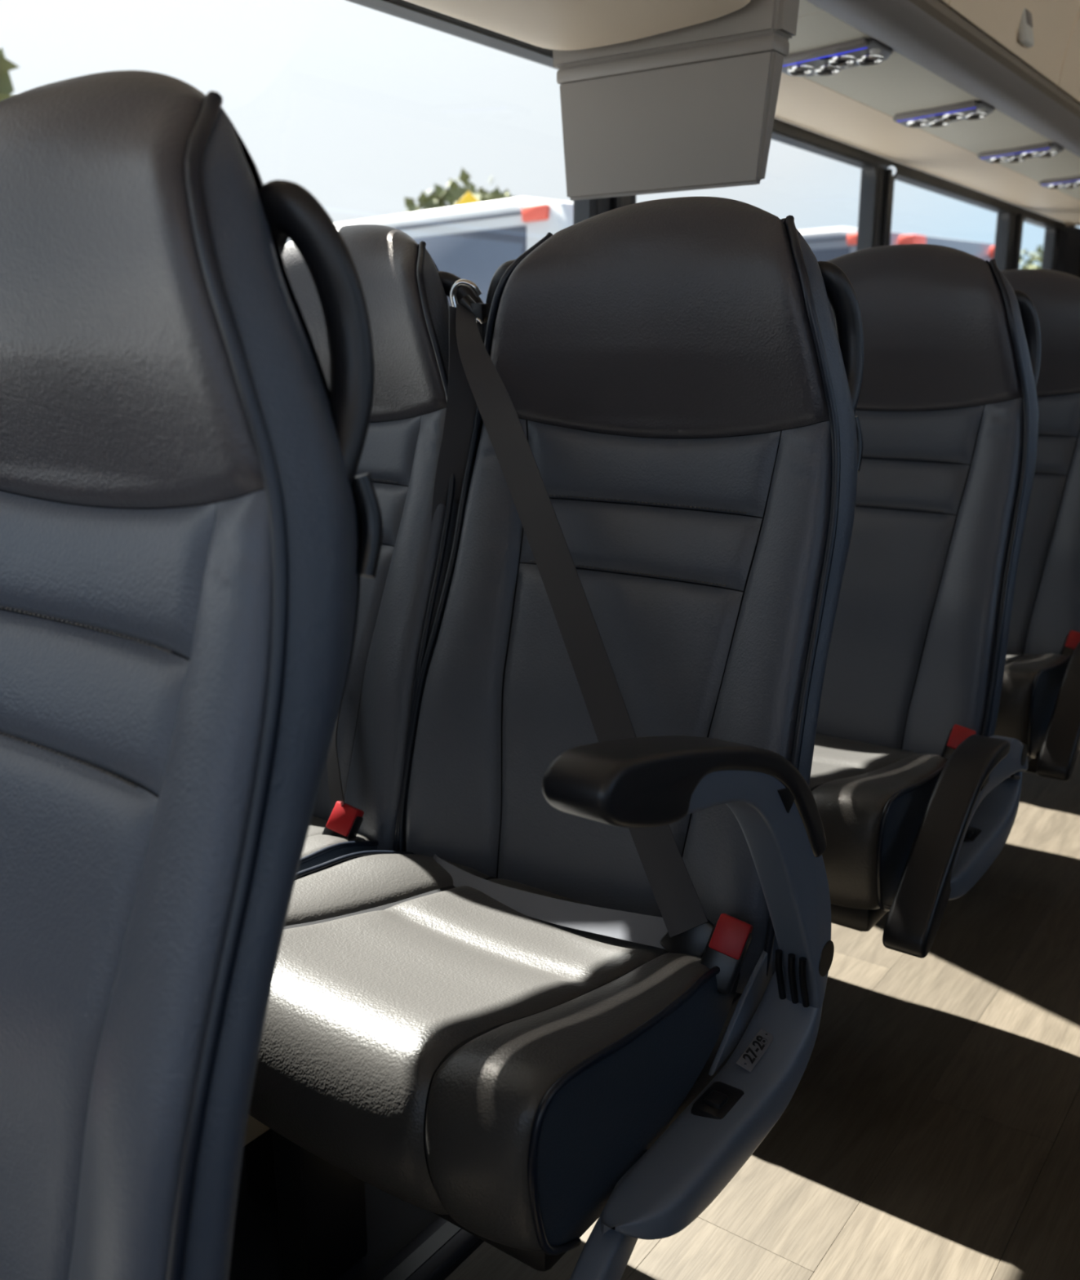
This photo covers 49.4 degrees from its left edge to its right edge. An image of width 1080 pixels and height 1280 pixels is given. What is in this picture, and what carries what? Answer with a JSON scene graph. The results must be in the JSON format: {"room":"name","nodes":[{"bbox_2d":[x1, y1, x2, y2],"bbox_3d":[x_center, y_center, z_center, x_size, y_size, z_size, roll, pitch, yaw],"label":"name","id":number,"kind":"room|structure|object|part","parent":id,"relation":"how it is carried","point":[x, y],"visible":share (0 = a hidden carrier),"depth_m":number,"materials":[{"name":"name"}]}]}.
{"room":"vehicle interior","nodes":[
{"label":"vehicle interior","id":0,"kind":"room"},
{"bbox_2d":[228,750,1079,1279],"bbox_3d":[1.647,0.443,2.887,2.840,0.074,9.700,10,17,35],"label":"floor","id":1,"kind":"structure","parent":0,"point":[930,1127],"depth_m":1.68,"materials":[{"name":"beige plastic"}]},
{"bbox_2d":[0,70,382,1279],"bbox_3d":[-0.471,0.308,0.672,0.629,1.280,0.770,10,17,35],"label":"seat","id":2,"kind":"object","parent":1,"relation":"on","point":[189,532],"visible":1,"depth_m":0.70,"materials":[{"name":"grey leather"}]},
{"bbox_3d":[-0.392,0.293,0.837,0.323,0.427,0.116,10,17,35],"label":"backrest panel","id":3,"kind":"part","parent":2,"relation":"part of","materials":[{"name":"leather"}]},
{"bbox_3d":[-0.352,0.032,0.829,0.338,0.082,0.044,10,17,35],"label":"backrest panel","id":4,"kind":"part","parent":2,"relation":"part of","materials":[{"name":"leather"}]},
{"bbox_3d":[-0.340,-0.061,0.824,0.359,0.098,0.034,10,17,35],"label":"backrest panel","id":5,"kind":"part","parent":2,"relation":"part of","materials":[{"name":"leather"}]},
{"bbox_3d":[-0.165,0.121,0.682,0.092,0.838,0.237,2,14,8],"label":"panel","id":6,"kind":"part","parent":2,"relation":"part of","materials":[{"name":"grey leather"}]},
{"bbox_3d":[-0.145,-0.177,0.716,0.088,0.193,0.053,10,17,35],"label":"grab handle","id":7,"kind":"part","parent":2,"relation":"part of","materials":[{"name":"black plastic"}]},
{"bbox_2d":[244,224,484,1210],"bbox_3d":[-0.456,0.067,1.648,0.564,1.280,0.726,10,17,35],"label":"seat","id":8,"kind":"object","parent":1,"relation":"on","point":[357,805],"visible":0.3,"depth_m":1.61,"materials":[{"name":"black leather"}]},
{"bbox_3d":[-0.341,0.603,1.562,0.055,0.280,0.100,10,17,35],"label":"leg","id":9,"kind":"part","parent":8,"relation":"part of","materials":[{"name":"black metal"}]},
{"bbox_2d":[306,815,328,837],"bbox_3d":[-0.529,0.323,1.608,0.362,0.177,0.479,10,17,35],"label":"seat cushion","id":10,"kind":"object","parent":8,"relation":"on","point":[317,824],"depth_m":1.67,"materials":[{"name":"leather"}]},
{"bbox_2d":[297,845,377,871],"bbox_3d":[-0.320,0.350,1.455,0.027,0.178,0.426,9,16,32],"label":"cushion","id":11,"kind":"object","parent":8,"relation":"on","point":[312,855],"depth_m":1.51,"materials":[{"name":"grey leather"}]},
{"bbox_3d":[-0.364,0.061,1.777,0.323,0.427,0.116,10,17,35],"label":"backrest panel","id":12,"kind":"part","parent":8,"relation":"part of","materials":[{"name":"leather"}]},
{"bbox_3d":[-0.312,-0.293,1.764,0.359,0.098,0.034,10,17,35],"label":"backrest panel","id":13,"kind":"part","parent":8,"relation":"part of","materials":[{"name":"leather"}]},
{"bbox_3d":[-0.325,-0.200,1.768,0.338,0.082,0.044,10,17,35],"label":"backrest panel","id":14,"kind":"part","parent":8,"relation":"part of","materials":[{"name":"leather"}]},
{"bbox_3d":[-0.138,-0.111,1.622,0.092,0.838,0.237,2,14,8],"label":"panel","id":15,"kind":"part","parent":8,"relation":"part of","materials":[{"name":"grey leather"}]},
{"bbox_3d":[-0.114,-0.411,1.639,0.110,0.200,0.042,2,14,8],"label":"grab handle","id":16,"kind":"part","parent":8,"relation":"part of","materials":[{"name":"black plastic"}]},
{"bbox_3d":[1.170,0.335,3.217,0.058,0.018,9.700,10,17,35],"label":"seat rail","id":17,"kind":"part","parent":1,"relation":"part of","materials":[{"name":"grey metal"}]},
{"bbox_2d":[248,196,864,1279],"bbox_3d":[-0.001,0.148,1.318,0.650,1.280,0.741,10,17,35],"label":"seat","id":18,"kind":"object","parent":1,"relation":"on","point":[506,1025],"visible":0.91,"depth_m":1.32,"materials":[{"name":"black leather"}]},
{"bbox_3d":[-0.264,0.629,1.409,0.050,0.302,0.100,10,17,35],"label":"leg","id":19,"kind":"part","parent":18,"relation":"part of","materials":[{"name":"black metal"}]},
{"bbox_3d":[-0.096,-0.104,1.593,0.237,0.838,0.092,-7,15,-25],"label":"panel","id":20,"kind":"part","parent":18,"relation":"part of","materials":[{"name":"grey leather"}]},
{"bbox_2d":[248,878,668,1214],"bbox_3d":[-0.085,0.398,1.294,0.356,0.181,0.479,10,17,35],"label":"seat cushion","id":21,"kind":"object","parent":18,"relation":"on","point":[392,1002],"depth_m":1.16,"materials":[{"name":"leather"}]},
{"bbox_3d":[-0.087,-0.437,1.563,0.044,0.044,0.018,5,15,20],"label":"guide arm","id":22,"kind":"part","parent":18,"relation":"part of","materials":[{"name":"black plastic"}]},
{"bbox_3d":[0.078,0.138,1.466,0.323,0.427,0.116,10,17,35],"label":"backrest panel","id":23,"kind":"part","parent":18,"relation":"part of","materials":[{"name":"leather"}]},
{"bbox_2d":[537,971,740,1245],"bbox_3d":[0.122,0.427,1.144,0.027,0.178,0.426,9,16,32],"label":"cushion","id":24,"kind":"object","parent":18,"relation":"on","point":[608,1094],"depth_m":1.07,"materials":[{"name":"blue leather"}]},
{"bbox_3d":[0.117,-0.123,1.457,0.338,0.082,0.044,10,17,35],"label":"backrest panel","id":25,"kind":"part","parent":18,"relation":"part of","materials":[{"name":"leather"}]},
{"bbox_3d":[0.130,-0.216,1.452,0.359,0.098,0.034,10,17,35],"label":"backrest panel","id":26,"kind":"part","parent":18,"relation":"part of","materials":[{"name":"leather"}]},
{"bbox_3d":[0.222,0.421,1.205,0.017,0.002,0.058,27,35,26],"label":"plate","id":27,"kind":"part","parent":18,"relation":"part of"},
{"bbox_3d":[0.185,0.246,1.076,0.038,0.362,0.371,10,17,35],"label":"arm","id":28,"kind":"part","parent":18,"relation":"part of","materials":[{"name":"grey plastic"}]},
{"bbox_3d":[0.304,-0.035,1.311,0.092,0.838,0.237,2,14,8],"label":"panel","id":29,"kind":"part","parent":18,"relation":"part of","materials":[{"name":"grey leather"}]},
{"bbox_3d":[0.325,-0.333,1.344,0.088,0.193,0.053,10,17,35],"label":"grab handle","id":30,"kind":"part","parent":18,"relation":"part of","materials":[{"name":"black plastic"}]},
{"bbox_2d":[808,244,1040,958],"bbox_3d":[0.469,-0.003,1.929,0.629,1.280,0.770,10,17,35],"label":"seat","id":31,"kind":"object","parent":1,"relation":"on","point":[916,793],"visible":0.56,"depth_m":1.95,"materials":[{"name":"black leather"}]},
{"bbox_2d":[808,733,917,788],"bbox_3d":[0.385,0.243,1.923,0.356,0.181,0.479,10,17,35],"label":"seat cushion","id":32,"kind":"object","parent":31,"relation":"on","point":[839,760],"depth_m":1.93,"materials":[{"name":"leather"}]},
{"bbox_3d":[0.548,-0.018,2.095,0.323,0.427,0.116,10,17,35],"label":"backrest panel","id":33,"kind":"part","parent":31,"relation":"part of","materials":[{"name":"leather"}]},
{"bbox_2d":[881,775,939,906],"bbox_3d":[0.591,0.271,1.773,0.027,0.178,0.426,9,16,32],"label":"cushion","id":34,"kind":"object","parent":31,"relation":"on","point":[905,799],"depth_m":1.65,"materials":[{"name":"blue leather"}]},
{"bbox_3d":[0.587,-0.279,2.086,0.338,0.082,0.044,10,17,35],"label":"backrest panel","id":35,"kind":"part","parent":31,"relation":"part of","materials":[{"name":"leather"}]},
{"bbox_3d":[0.600,-0.372,2.081,0.359,0.098,0.034,10,17,35],"label":"backrest panel","id":36,"kind":"part","parent":31,"relation":"part of","materials":[{"name":"leather"}]},
{"bbox_3d":[0.644,0.240,1.728,0.038,0.159,0.432,10,17,35],"label":"arm","id":37,"kind":"part","parent":31,"relation":"part of","materials":[{"name":"grey plastic"}]},
{"bbox_3d":[0.774,-0.190,1.940,0.092,0.838,0.237,2,14,8],"label":"panel","id":38,"kind":"part","parent":31,"relation":"part of","materials":[{"name":"black plastic"}]},
{"bbox_3d":[0.794,-0.488,1.973,0.088,0.193,0.053,10,17,35],"label":"grab handle","id":39,"kind":"part","parent":31,"relation":"part of","materials":[{"name":"black plastic"}]},
{"bbox_2d":[994,268,1079,781],"bbox_3d":[0.939,-0.158,2.558,0.629,1.280,0.770,10,17,35],"label":"seat","id":40,"kind":"object","parent":1,"relation":"on","point":[1039,706],"visible":0.22,"depth_m":2.59,"materials":[{"name":"black leather"}]},
{"bbox_2d":[1005,652,1034,662],"bbox_3d":[0.855,0.087,2.552,0.356,0.181,0.479,10,17,35],"label":"seat cushion","id":41,"kind":"object","parent":40,"relation":"on","point":[1011,657],"depth_m":2.54,"materials":[{"name":"leather"}]},
{"bbox_3d":[1.018,-0.173,2.723,0.323,0.427,0.116,10,17,35],"label":"backrest panel","id":42,"kind":"part","parent":40,"relation":"part of","materials":[{"name":"leather"}]},
{"bbox_2d":[1031,658,1070,755],"bbox_3d":[1.061,0.116,2.401,0.027,0.178,0.426,9,16,32],"label":"cushion","id":43,"kind":"object","parent":40,"relation":"on","point":[1047,674],"depth_m":2.29,"materials":[{"name":"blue leather"}]},
{"bbox_3d":[1.057,-0.434,2.715,0.338,0.082,0.044,10,17,35],"label":"backrest panel","id":44,"kind":"part","parent":40,"relation":"part of","materials":[{"name":"leather"}]},
{"bbox_3d":[1.069,-0.527,2.710,0.359,0.098,0.034,10,17,35],"label":"backrest panel","id":45,"kind":"part","parent":40,"relation":"part of","materials":[{"name":"leather"}]},
{"bbox_2d":[346,0,1079,277],"bbox_3d":[0.529,-0.598,3.466,0.097,1.818,9.700,10,17,35],"label":"window frame","id":46,"kind":"structure","parent":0,"point":[1067,251],"depth_m":4.17,"materials":[{"name":"grey metal"}]},
{"bbox_2d":[355,0,596,223],"bbox_3d":[-0.349,-0.746,2.182,0.038,0.881,1.609,10,17,35],"label":"window","id":47,"kind":"structure","parent":46,"relation":"in","point":[587,208],"depth_m":2.38,"materials":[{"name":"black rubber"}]},
{"bbox_3d":[0.187,-0.920,2.843,0.018,0.821,0.024,10,17,35],"label":"pillar trim","id":48,"kind":"part","parent":46,"relation":"part of","materials":[{"name":"black plastic"}]},
{"bbox_2d":[404,0,1079,226],"bbox_3d":[0.625,-1.473,2.567,0.910,0.663,8.700,10,17,35],"label":"luggage rack","id":49,"kind":"object","parent":46,"relation":"attached to","point":[1020,58],"visible":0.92,"depth_m":2.85,"materials":[{"name":"beige plastic"}]},
{"bbox_2d":[552,0,799,200],"bbox_3d":[0.213,-0.939,1.942,0.443,0.381,0.082,10,17,35],"label":"monitor","id":50,"kind":"object","parent":49,"relation":"hanging from","point":[692,107],"visible":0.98,"depth_m":1.91,"materials":[{"name":"grey plastic"}]},
{"bbox_3d":[0.209,-0.848,1.956,0.407,0.197,0.050,10,17,35],"label":"screen casing","id":51,"kind":"part","parent":50,"relation":"part of","materials":[{"name":"grey plastic"}]},
{"bbox_3d":[0.010,-1.094,1.752,0.249,0.026,1.527,10,17,35],"label":"service panel","id":52,"kind":"part","parent":49,"relation":"part of","materials":[{"name":"beige plastic"}]},
{"bbox_2d":[782,37,892,76],"bbox_3d":[0.650,-1.290,2.613,0.244,0.036,0.179,10,17,35],"label":"overhead control panel","id":53,"kind":"object","parent":49,"relation":"attached to","point":[830,60],"visible":0.94,"depth_m":2.57,"materials":[{"name":"grey plastic"}]},
{"bbox_2d":[819,57,829,61],"bbox_3d":[0.627,-1.281,2.586,0.020,0.006,0.014,6,15,36],"label":"switch","id":54,"kind":"object","parent":53,"relation":"attached to","point":[821,59],"depth_m":2.58,"materials":[{"name":"blue plastic"}]},
{"bbox_3d":[0.608,-1.279,2.555,0.216,0.014,0.034,6,15,36],"label":"plate","id":55,"kind":"part","parent":53,"relation":"part of","materials":[{"name":"grey plastic"}]},
{"bbox_2d":[844,62,854,68],"bbox_3d":[0.697,-1.295,2.646,0.023,0.008,0.023,6,15,36],"label":"light","id":56,"kind":"object","parent":53,"relation":"on","point":[849,66],"depth_m":2.64,"materials":[{"name":"grey plastic"}]},
{"bbox_2d":[869,48,880,54],"bbox_3d":[0.725,-1.274,2.541,0.023,0.008,0.023,6,15,36],"label":"light","id":57,"kind":"object","parent":53,"relation":"on","point":[872,51],"depth_m":2.54,"materials":[{"name":"grey plastic"}]},
{"bbox_3d":[0.932,-1.399,2.986,0.249,0.026,1.607,10,17,35],"label":"service panel","id":58,"kind":"part","parent":49,"relation":"part of","materials":[{"name":"beige plastic"}]},
{"bbox_3d":[0.397,-1.349,2.755,0.338,0.041,8.680,10,17,35],"label":"cove panel","id":59,"kind":"part","parent":49,"relation":"part of","materials":[{"name":"beige plastic"}]},
{"bbox_3d":[0.620,-1.418,1.929,0.175,0.464,0.924,10,17,35],"label":"locker door","id":60,"kind":"part","parent":49,"relation":"part of","materials":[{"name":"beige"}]},
{"bbox_3d":[0.788,-1.276,2.481,0.144,0.046,8.680,10,17,35],"label":"edge rail","id":61,"kind":"part","parent":49,"relation":"part of","materials":[{"name":"grey plastic"}]},
{"bbox_2d":[893,100,994,128],"bbox_3d":[1.114,-1.443,3.234,0.244,0.036,0.179,10,17,35],"label":"overhead control panel","id":62,"kind":"object","parent":49,"relation":"attached to","point":[941,116],"visible":1,"depth_m":3.20,"materials":[{"name":"blue"}]},
{"bbox_3d":[1.071,-1.433,3.176,0.216,0.014,0.034,6,15,36],"label":"plate","id":63,"kind":"part","parent":62,"relation":"part of","materials":[{"name":"grey plastic"}]},
{"bbox_2d":[977,107,986,112],"bbox_3d":[1.189,-1.427,3.162,0.023,0.008,0.023,6,15,36],"label":"light","id":64,"kind":"object","parent":62,"relation":"on","point":[979,109],"depth_m":3.15,"materials":[{"name":"grey plastic"}]},
{"bbox_3d":[1.166,-1.599,2.659,0.175,0.464,0.924,10,17,35],"label":"locker door","id":65,"kind":"part","parent":49,"relation":"part of","materials":[{"name":"beige plastic"}]},
{"bbox_3d":[1.765,-1.675,4.101,0.249,0.026,1.227,10,17,35],"label":"service panel","id":66,"kind":"part","parent":49,"relation":"part of","materials":[{"name":"beige plastic"}]},
{"bbox_2d":[977,142,1063,163],"bbox_3d":[1.584,-1.599,3.862,0.244,0.036,0.179,10,17,35],"label":"overhead control panel","id":67,"kind":"object","parent":49,"relation":"attached to","point":[1046,149],"visible":1,"depth_m":3.82,"materials":[{"name":"blue"}]},
{"bbox_3d":[1.541,-1.588,3.804,0.216,0.014,0.034,6,15,36],"label":"plate","id":68,"kind":"part","parent":67,"relation":"part of","materials":[{"name":"grey plastic"}]},
{"bbox_2d":[1049,148,1057,151],"bbox_3d":[1.659,-1.583,3.790,0.023,0.008,0.023,6,15,36],"label":"light","id":69,"kind":"object","parent":67,"relation":"on","point":[1051,149],"depth_m":3.78,"materials":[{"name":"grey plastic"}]},
{"bbox_2d":[1039,175,1079,188],"bbox_3d":[2.053,-1.754,4.491,0.244,0.036,0.179,10,17,35],"label":"overhead control panel","id":70,"kind":"object","parent":49,"relation":"attached to","point":[1073,181],"visible":1,"depth_m":4.48,"materials":[{"name":"blue"}]},
{"bbox_3d":[2.011,-1.744,4.433,0.216,0.014,0.034,6,15,36],"label":"plate","id":71,"kind":"part","parent":70,"relation":"part of","materials":[{"name":"grey plastic"}]},
{"bbox_3d":[2.655,-1.969,5.292,0.249,0.026,1.797,10,17,35],"label":"service panel","id":72,"kind":"part","parent":49,"relation":"part of","materials":[{"name":"beige plastic"}]},
{"bbox_3d":[1.712,-1.780,3.390,0.175,0.464,0.924,10,17,35],"label":"locker door","id":73,"kind":"part","parent":49,"relation":"part of","materials":[{"name":"beige plastic"}]},
{"bbox_2d":[630,130,879,249],"bbox_3d":[0.689,-1.089,3.571,0.038,0.881,1.671,10,17,35],"label":"window","id":74,"kind":"structure","parent":46,"relation":"in","point":[872,172],"depth_m":4.11,"materials":[{"name":"black rubber"}]},
{"bbox_3d":[1.236,-1.267,4.248,0.018,0.821,0.024,10,17,35],"label":"pillar trim","id":75,"kind":"part","parent":46,"relation":"part of","materials":[{"name":"black plastic"}]},
{"bbox_2d":[888,173,1012,271],"bbox_3d":[1.713,-1.428,4.941,0.038,0.881,1.608,10,17,35],"label":"window","id":76,"kind":"structure","parent":46,"relation":"in","point":[1006,215],"depth_m":5.25,"materials":[{"name":"black rubber"}]},
{"bbox_3d":[2.258,-1.605,5.615,0.018,0.821,0.024,10,17,35],"label":"pillar trim","id":77,"kind":"part","parent":46,"relation":"part of","materials":[{"name":"black plastic"}]},
{"bbox_2d":[1017,216,1057,270],"bbox_3d":[2.484,-1.683,5.974,0.038,0.881,0.700,10,17,35],"label":"window","id":78,"kind":"structure","parent":46,"relation":"in","point":[1051,230],"depth_m":6.13,"materials":[{"name":"black rubber"}]},
{"label":"outside","id":79,"kind":"structure","parent":0,"visible":0},
{"bbox_3d":[7.296,-7.936,43.488,280.000,0.500,320.000,10,17,35],"label":"ground","id":80,"kind":"structure","parent":79,"visible":0},
{"bbox_2d":[0,47,20,101],"bbox_3d":[-6.354,-3.081,10.642,4.084,5.864,3.836,10,17,35],"label":"tree","id":81,"kind":"object","parent":80,"relation":"on","point":[6,88],"visible":0.02,"depth_m":11.19,"materials":[{"name":"green plant"}]},
{"bbox_2d":[287,196,573,306],"bbox_3d":[-2.656,-2.686,13.702,2.594,3.600,12.020,-12,18,-40],"label":"coach","id":82,"kind":"object","parent":80,"relation":"on","point":[469,242],"visible":0.07,"depth_m":9.12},
{"bbox_3d":[-0.682,-2.884,9.438,0.032,0.730,1.750,-12,18,-40],"label":"door glass","id":83,"kind":"part","parent":82,"relation":"part of","materials":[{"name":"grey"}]},
{"bbox_2d":[521,204,550,222],"bbox_3d":[-0.032,-3.133,8.614,0.052,0.110,0.280,-12,18,-40],"label":"marker lamp","id":84,"kind":"object","parent":82,"relation":"attached to","point":[530,212],"depth_m":8.58,"materials":[{"name":"red"}]},
{"bbox_2d":[403,167,516,213],"bbox_3d":[-1.497,-6.844,25.279,3.470,6.143,3.515,10,17,35],"label":"tree","id":85,"kind":"object","parent":80,"relation":"on","point":[452,195],"visible":0.04,"depth_m":24.72,"materials":[{"name":"green plant"}]},
{"bbox_2d":[454,191,479,206],"bbox_3d":[-1.342,-5.815,22.672,0.840,5.370,0.120,-2,14,-9],"label":"road sign","id":86,"kind":"object","parent":80,"relation":"on","point":[468,198],"visible":0.18,"depth_m":22.00,"materials":[{"name":"yellow metal"}]},
{"bbox_2d":[798,226,994,263],"bbox_3d":[0.612,-3.618,16.973,2.594,3.600,12.020,-12,18,-40],"label":"coach","id":87,"kind":"object","parent":80,"relation":"on","point":[827,244],"visible":0.06,"depth_m":12.20,"materials":[{"name":"white paint"},{"name":"tinted glass"},{"name":"red plastic"}]},
{"bbox_3d":[2.586,-3.816,12.709,0.032,0.730,1.750,-12,18,-40],"label":"door glass","id":88,"kind":"part","parent":87,"relation":"part of","materials":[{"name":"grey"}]},
{"bbox_2d":[846,233,857,244],"bbox_3d":[3.236,-4.065,11.884,0.052,0.110,0.280,-12,18,-40],"label":"marker lamp","id":89,"kind":"object","parent":87,"relation":"attached to","point":[851,238],"depth_m":11.92,"materials":[{"name":"red"}]},
{"bbox_2d":[897,234,926,244],"bbox_3d":[3.759,-4.019,11.845,0.240,0.120,0.190,-12,18,-40],"label":"marker lamp","id":90,"kind":"object","parent":87,"relation":"attached to","point":[913,238],"depth_m":11.76,"materials":[{"name":"red"}]},
{"bbox_2d":[989,245,994,257],"bbox_3d":[5.136,-4.316,13.044,0.240,0.120,0.190,-12,18,-40],"label":"marker lamp","id":91,"kind":"object","parent":87,"relation":"attached to","point":[992,248],"depth_m":13.01,"materials":[{"name":"red"}]},
{"bbox_2d":[1019,244,1043,269],"bbox_3d":[21.413,-13.754,51.662,5.933,6.900,5.792,10,17,35],"label":"tree","id":92,"kind":"object","parent":80,"relation":"on","point":[1039,258],"visible":0.02,"depth_m":50.36,"materials":[{"name":"green plant"}]}
]}

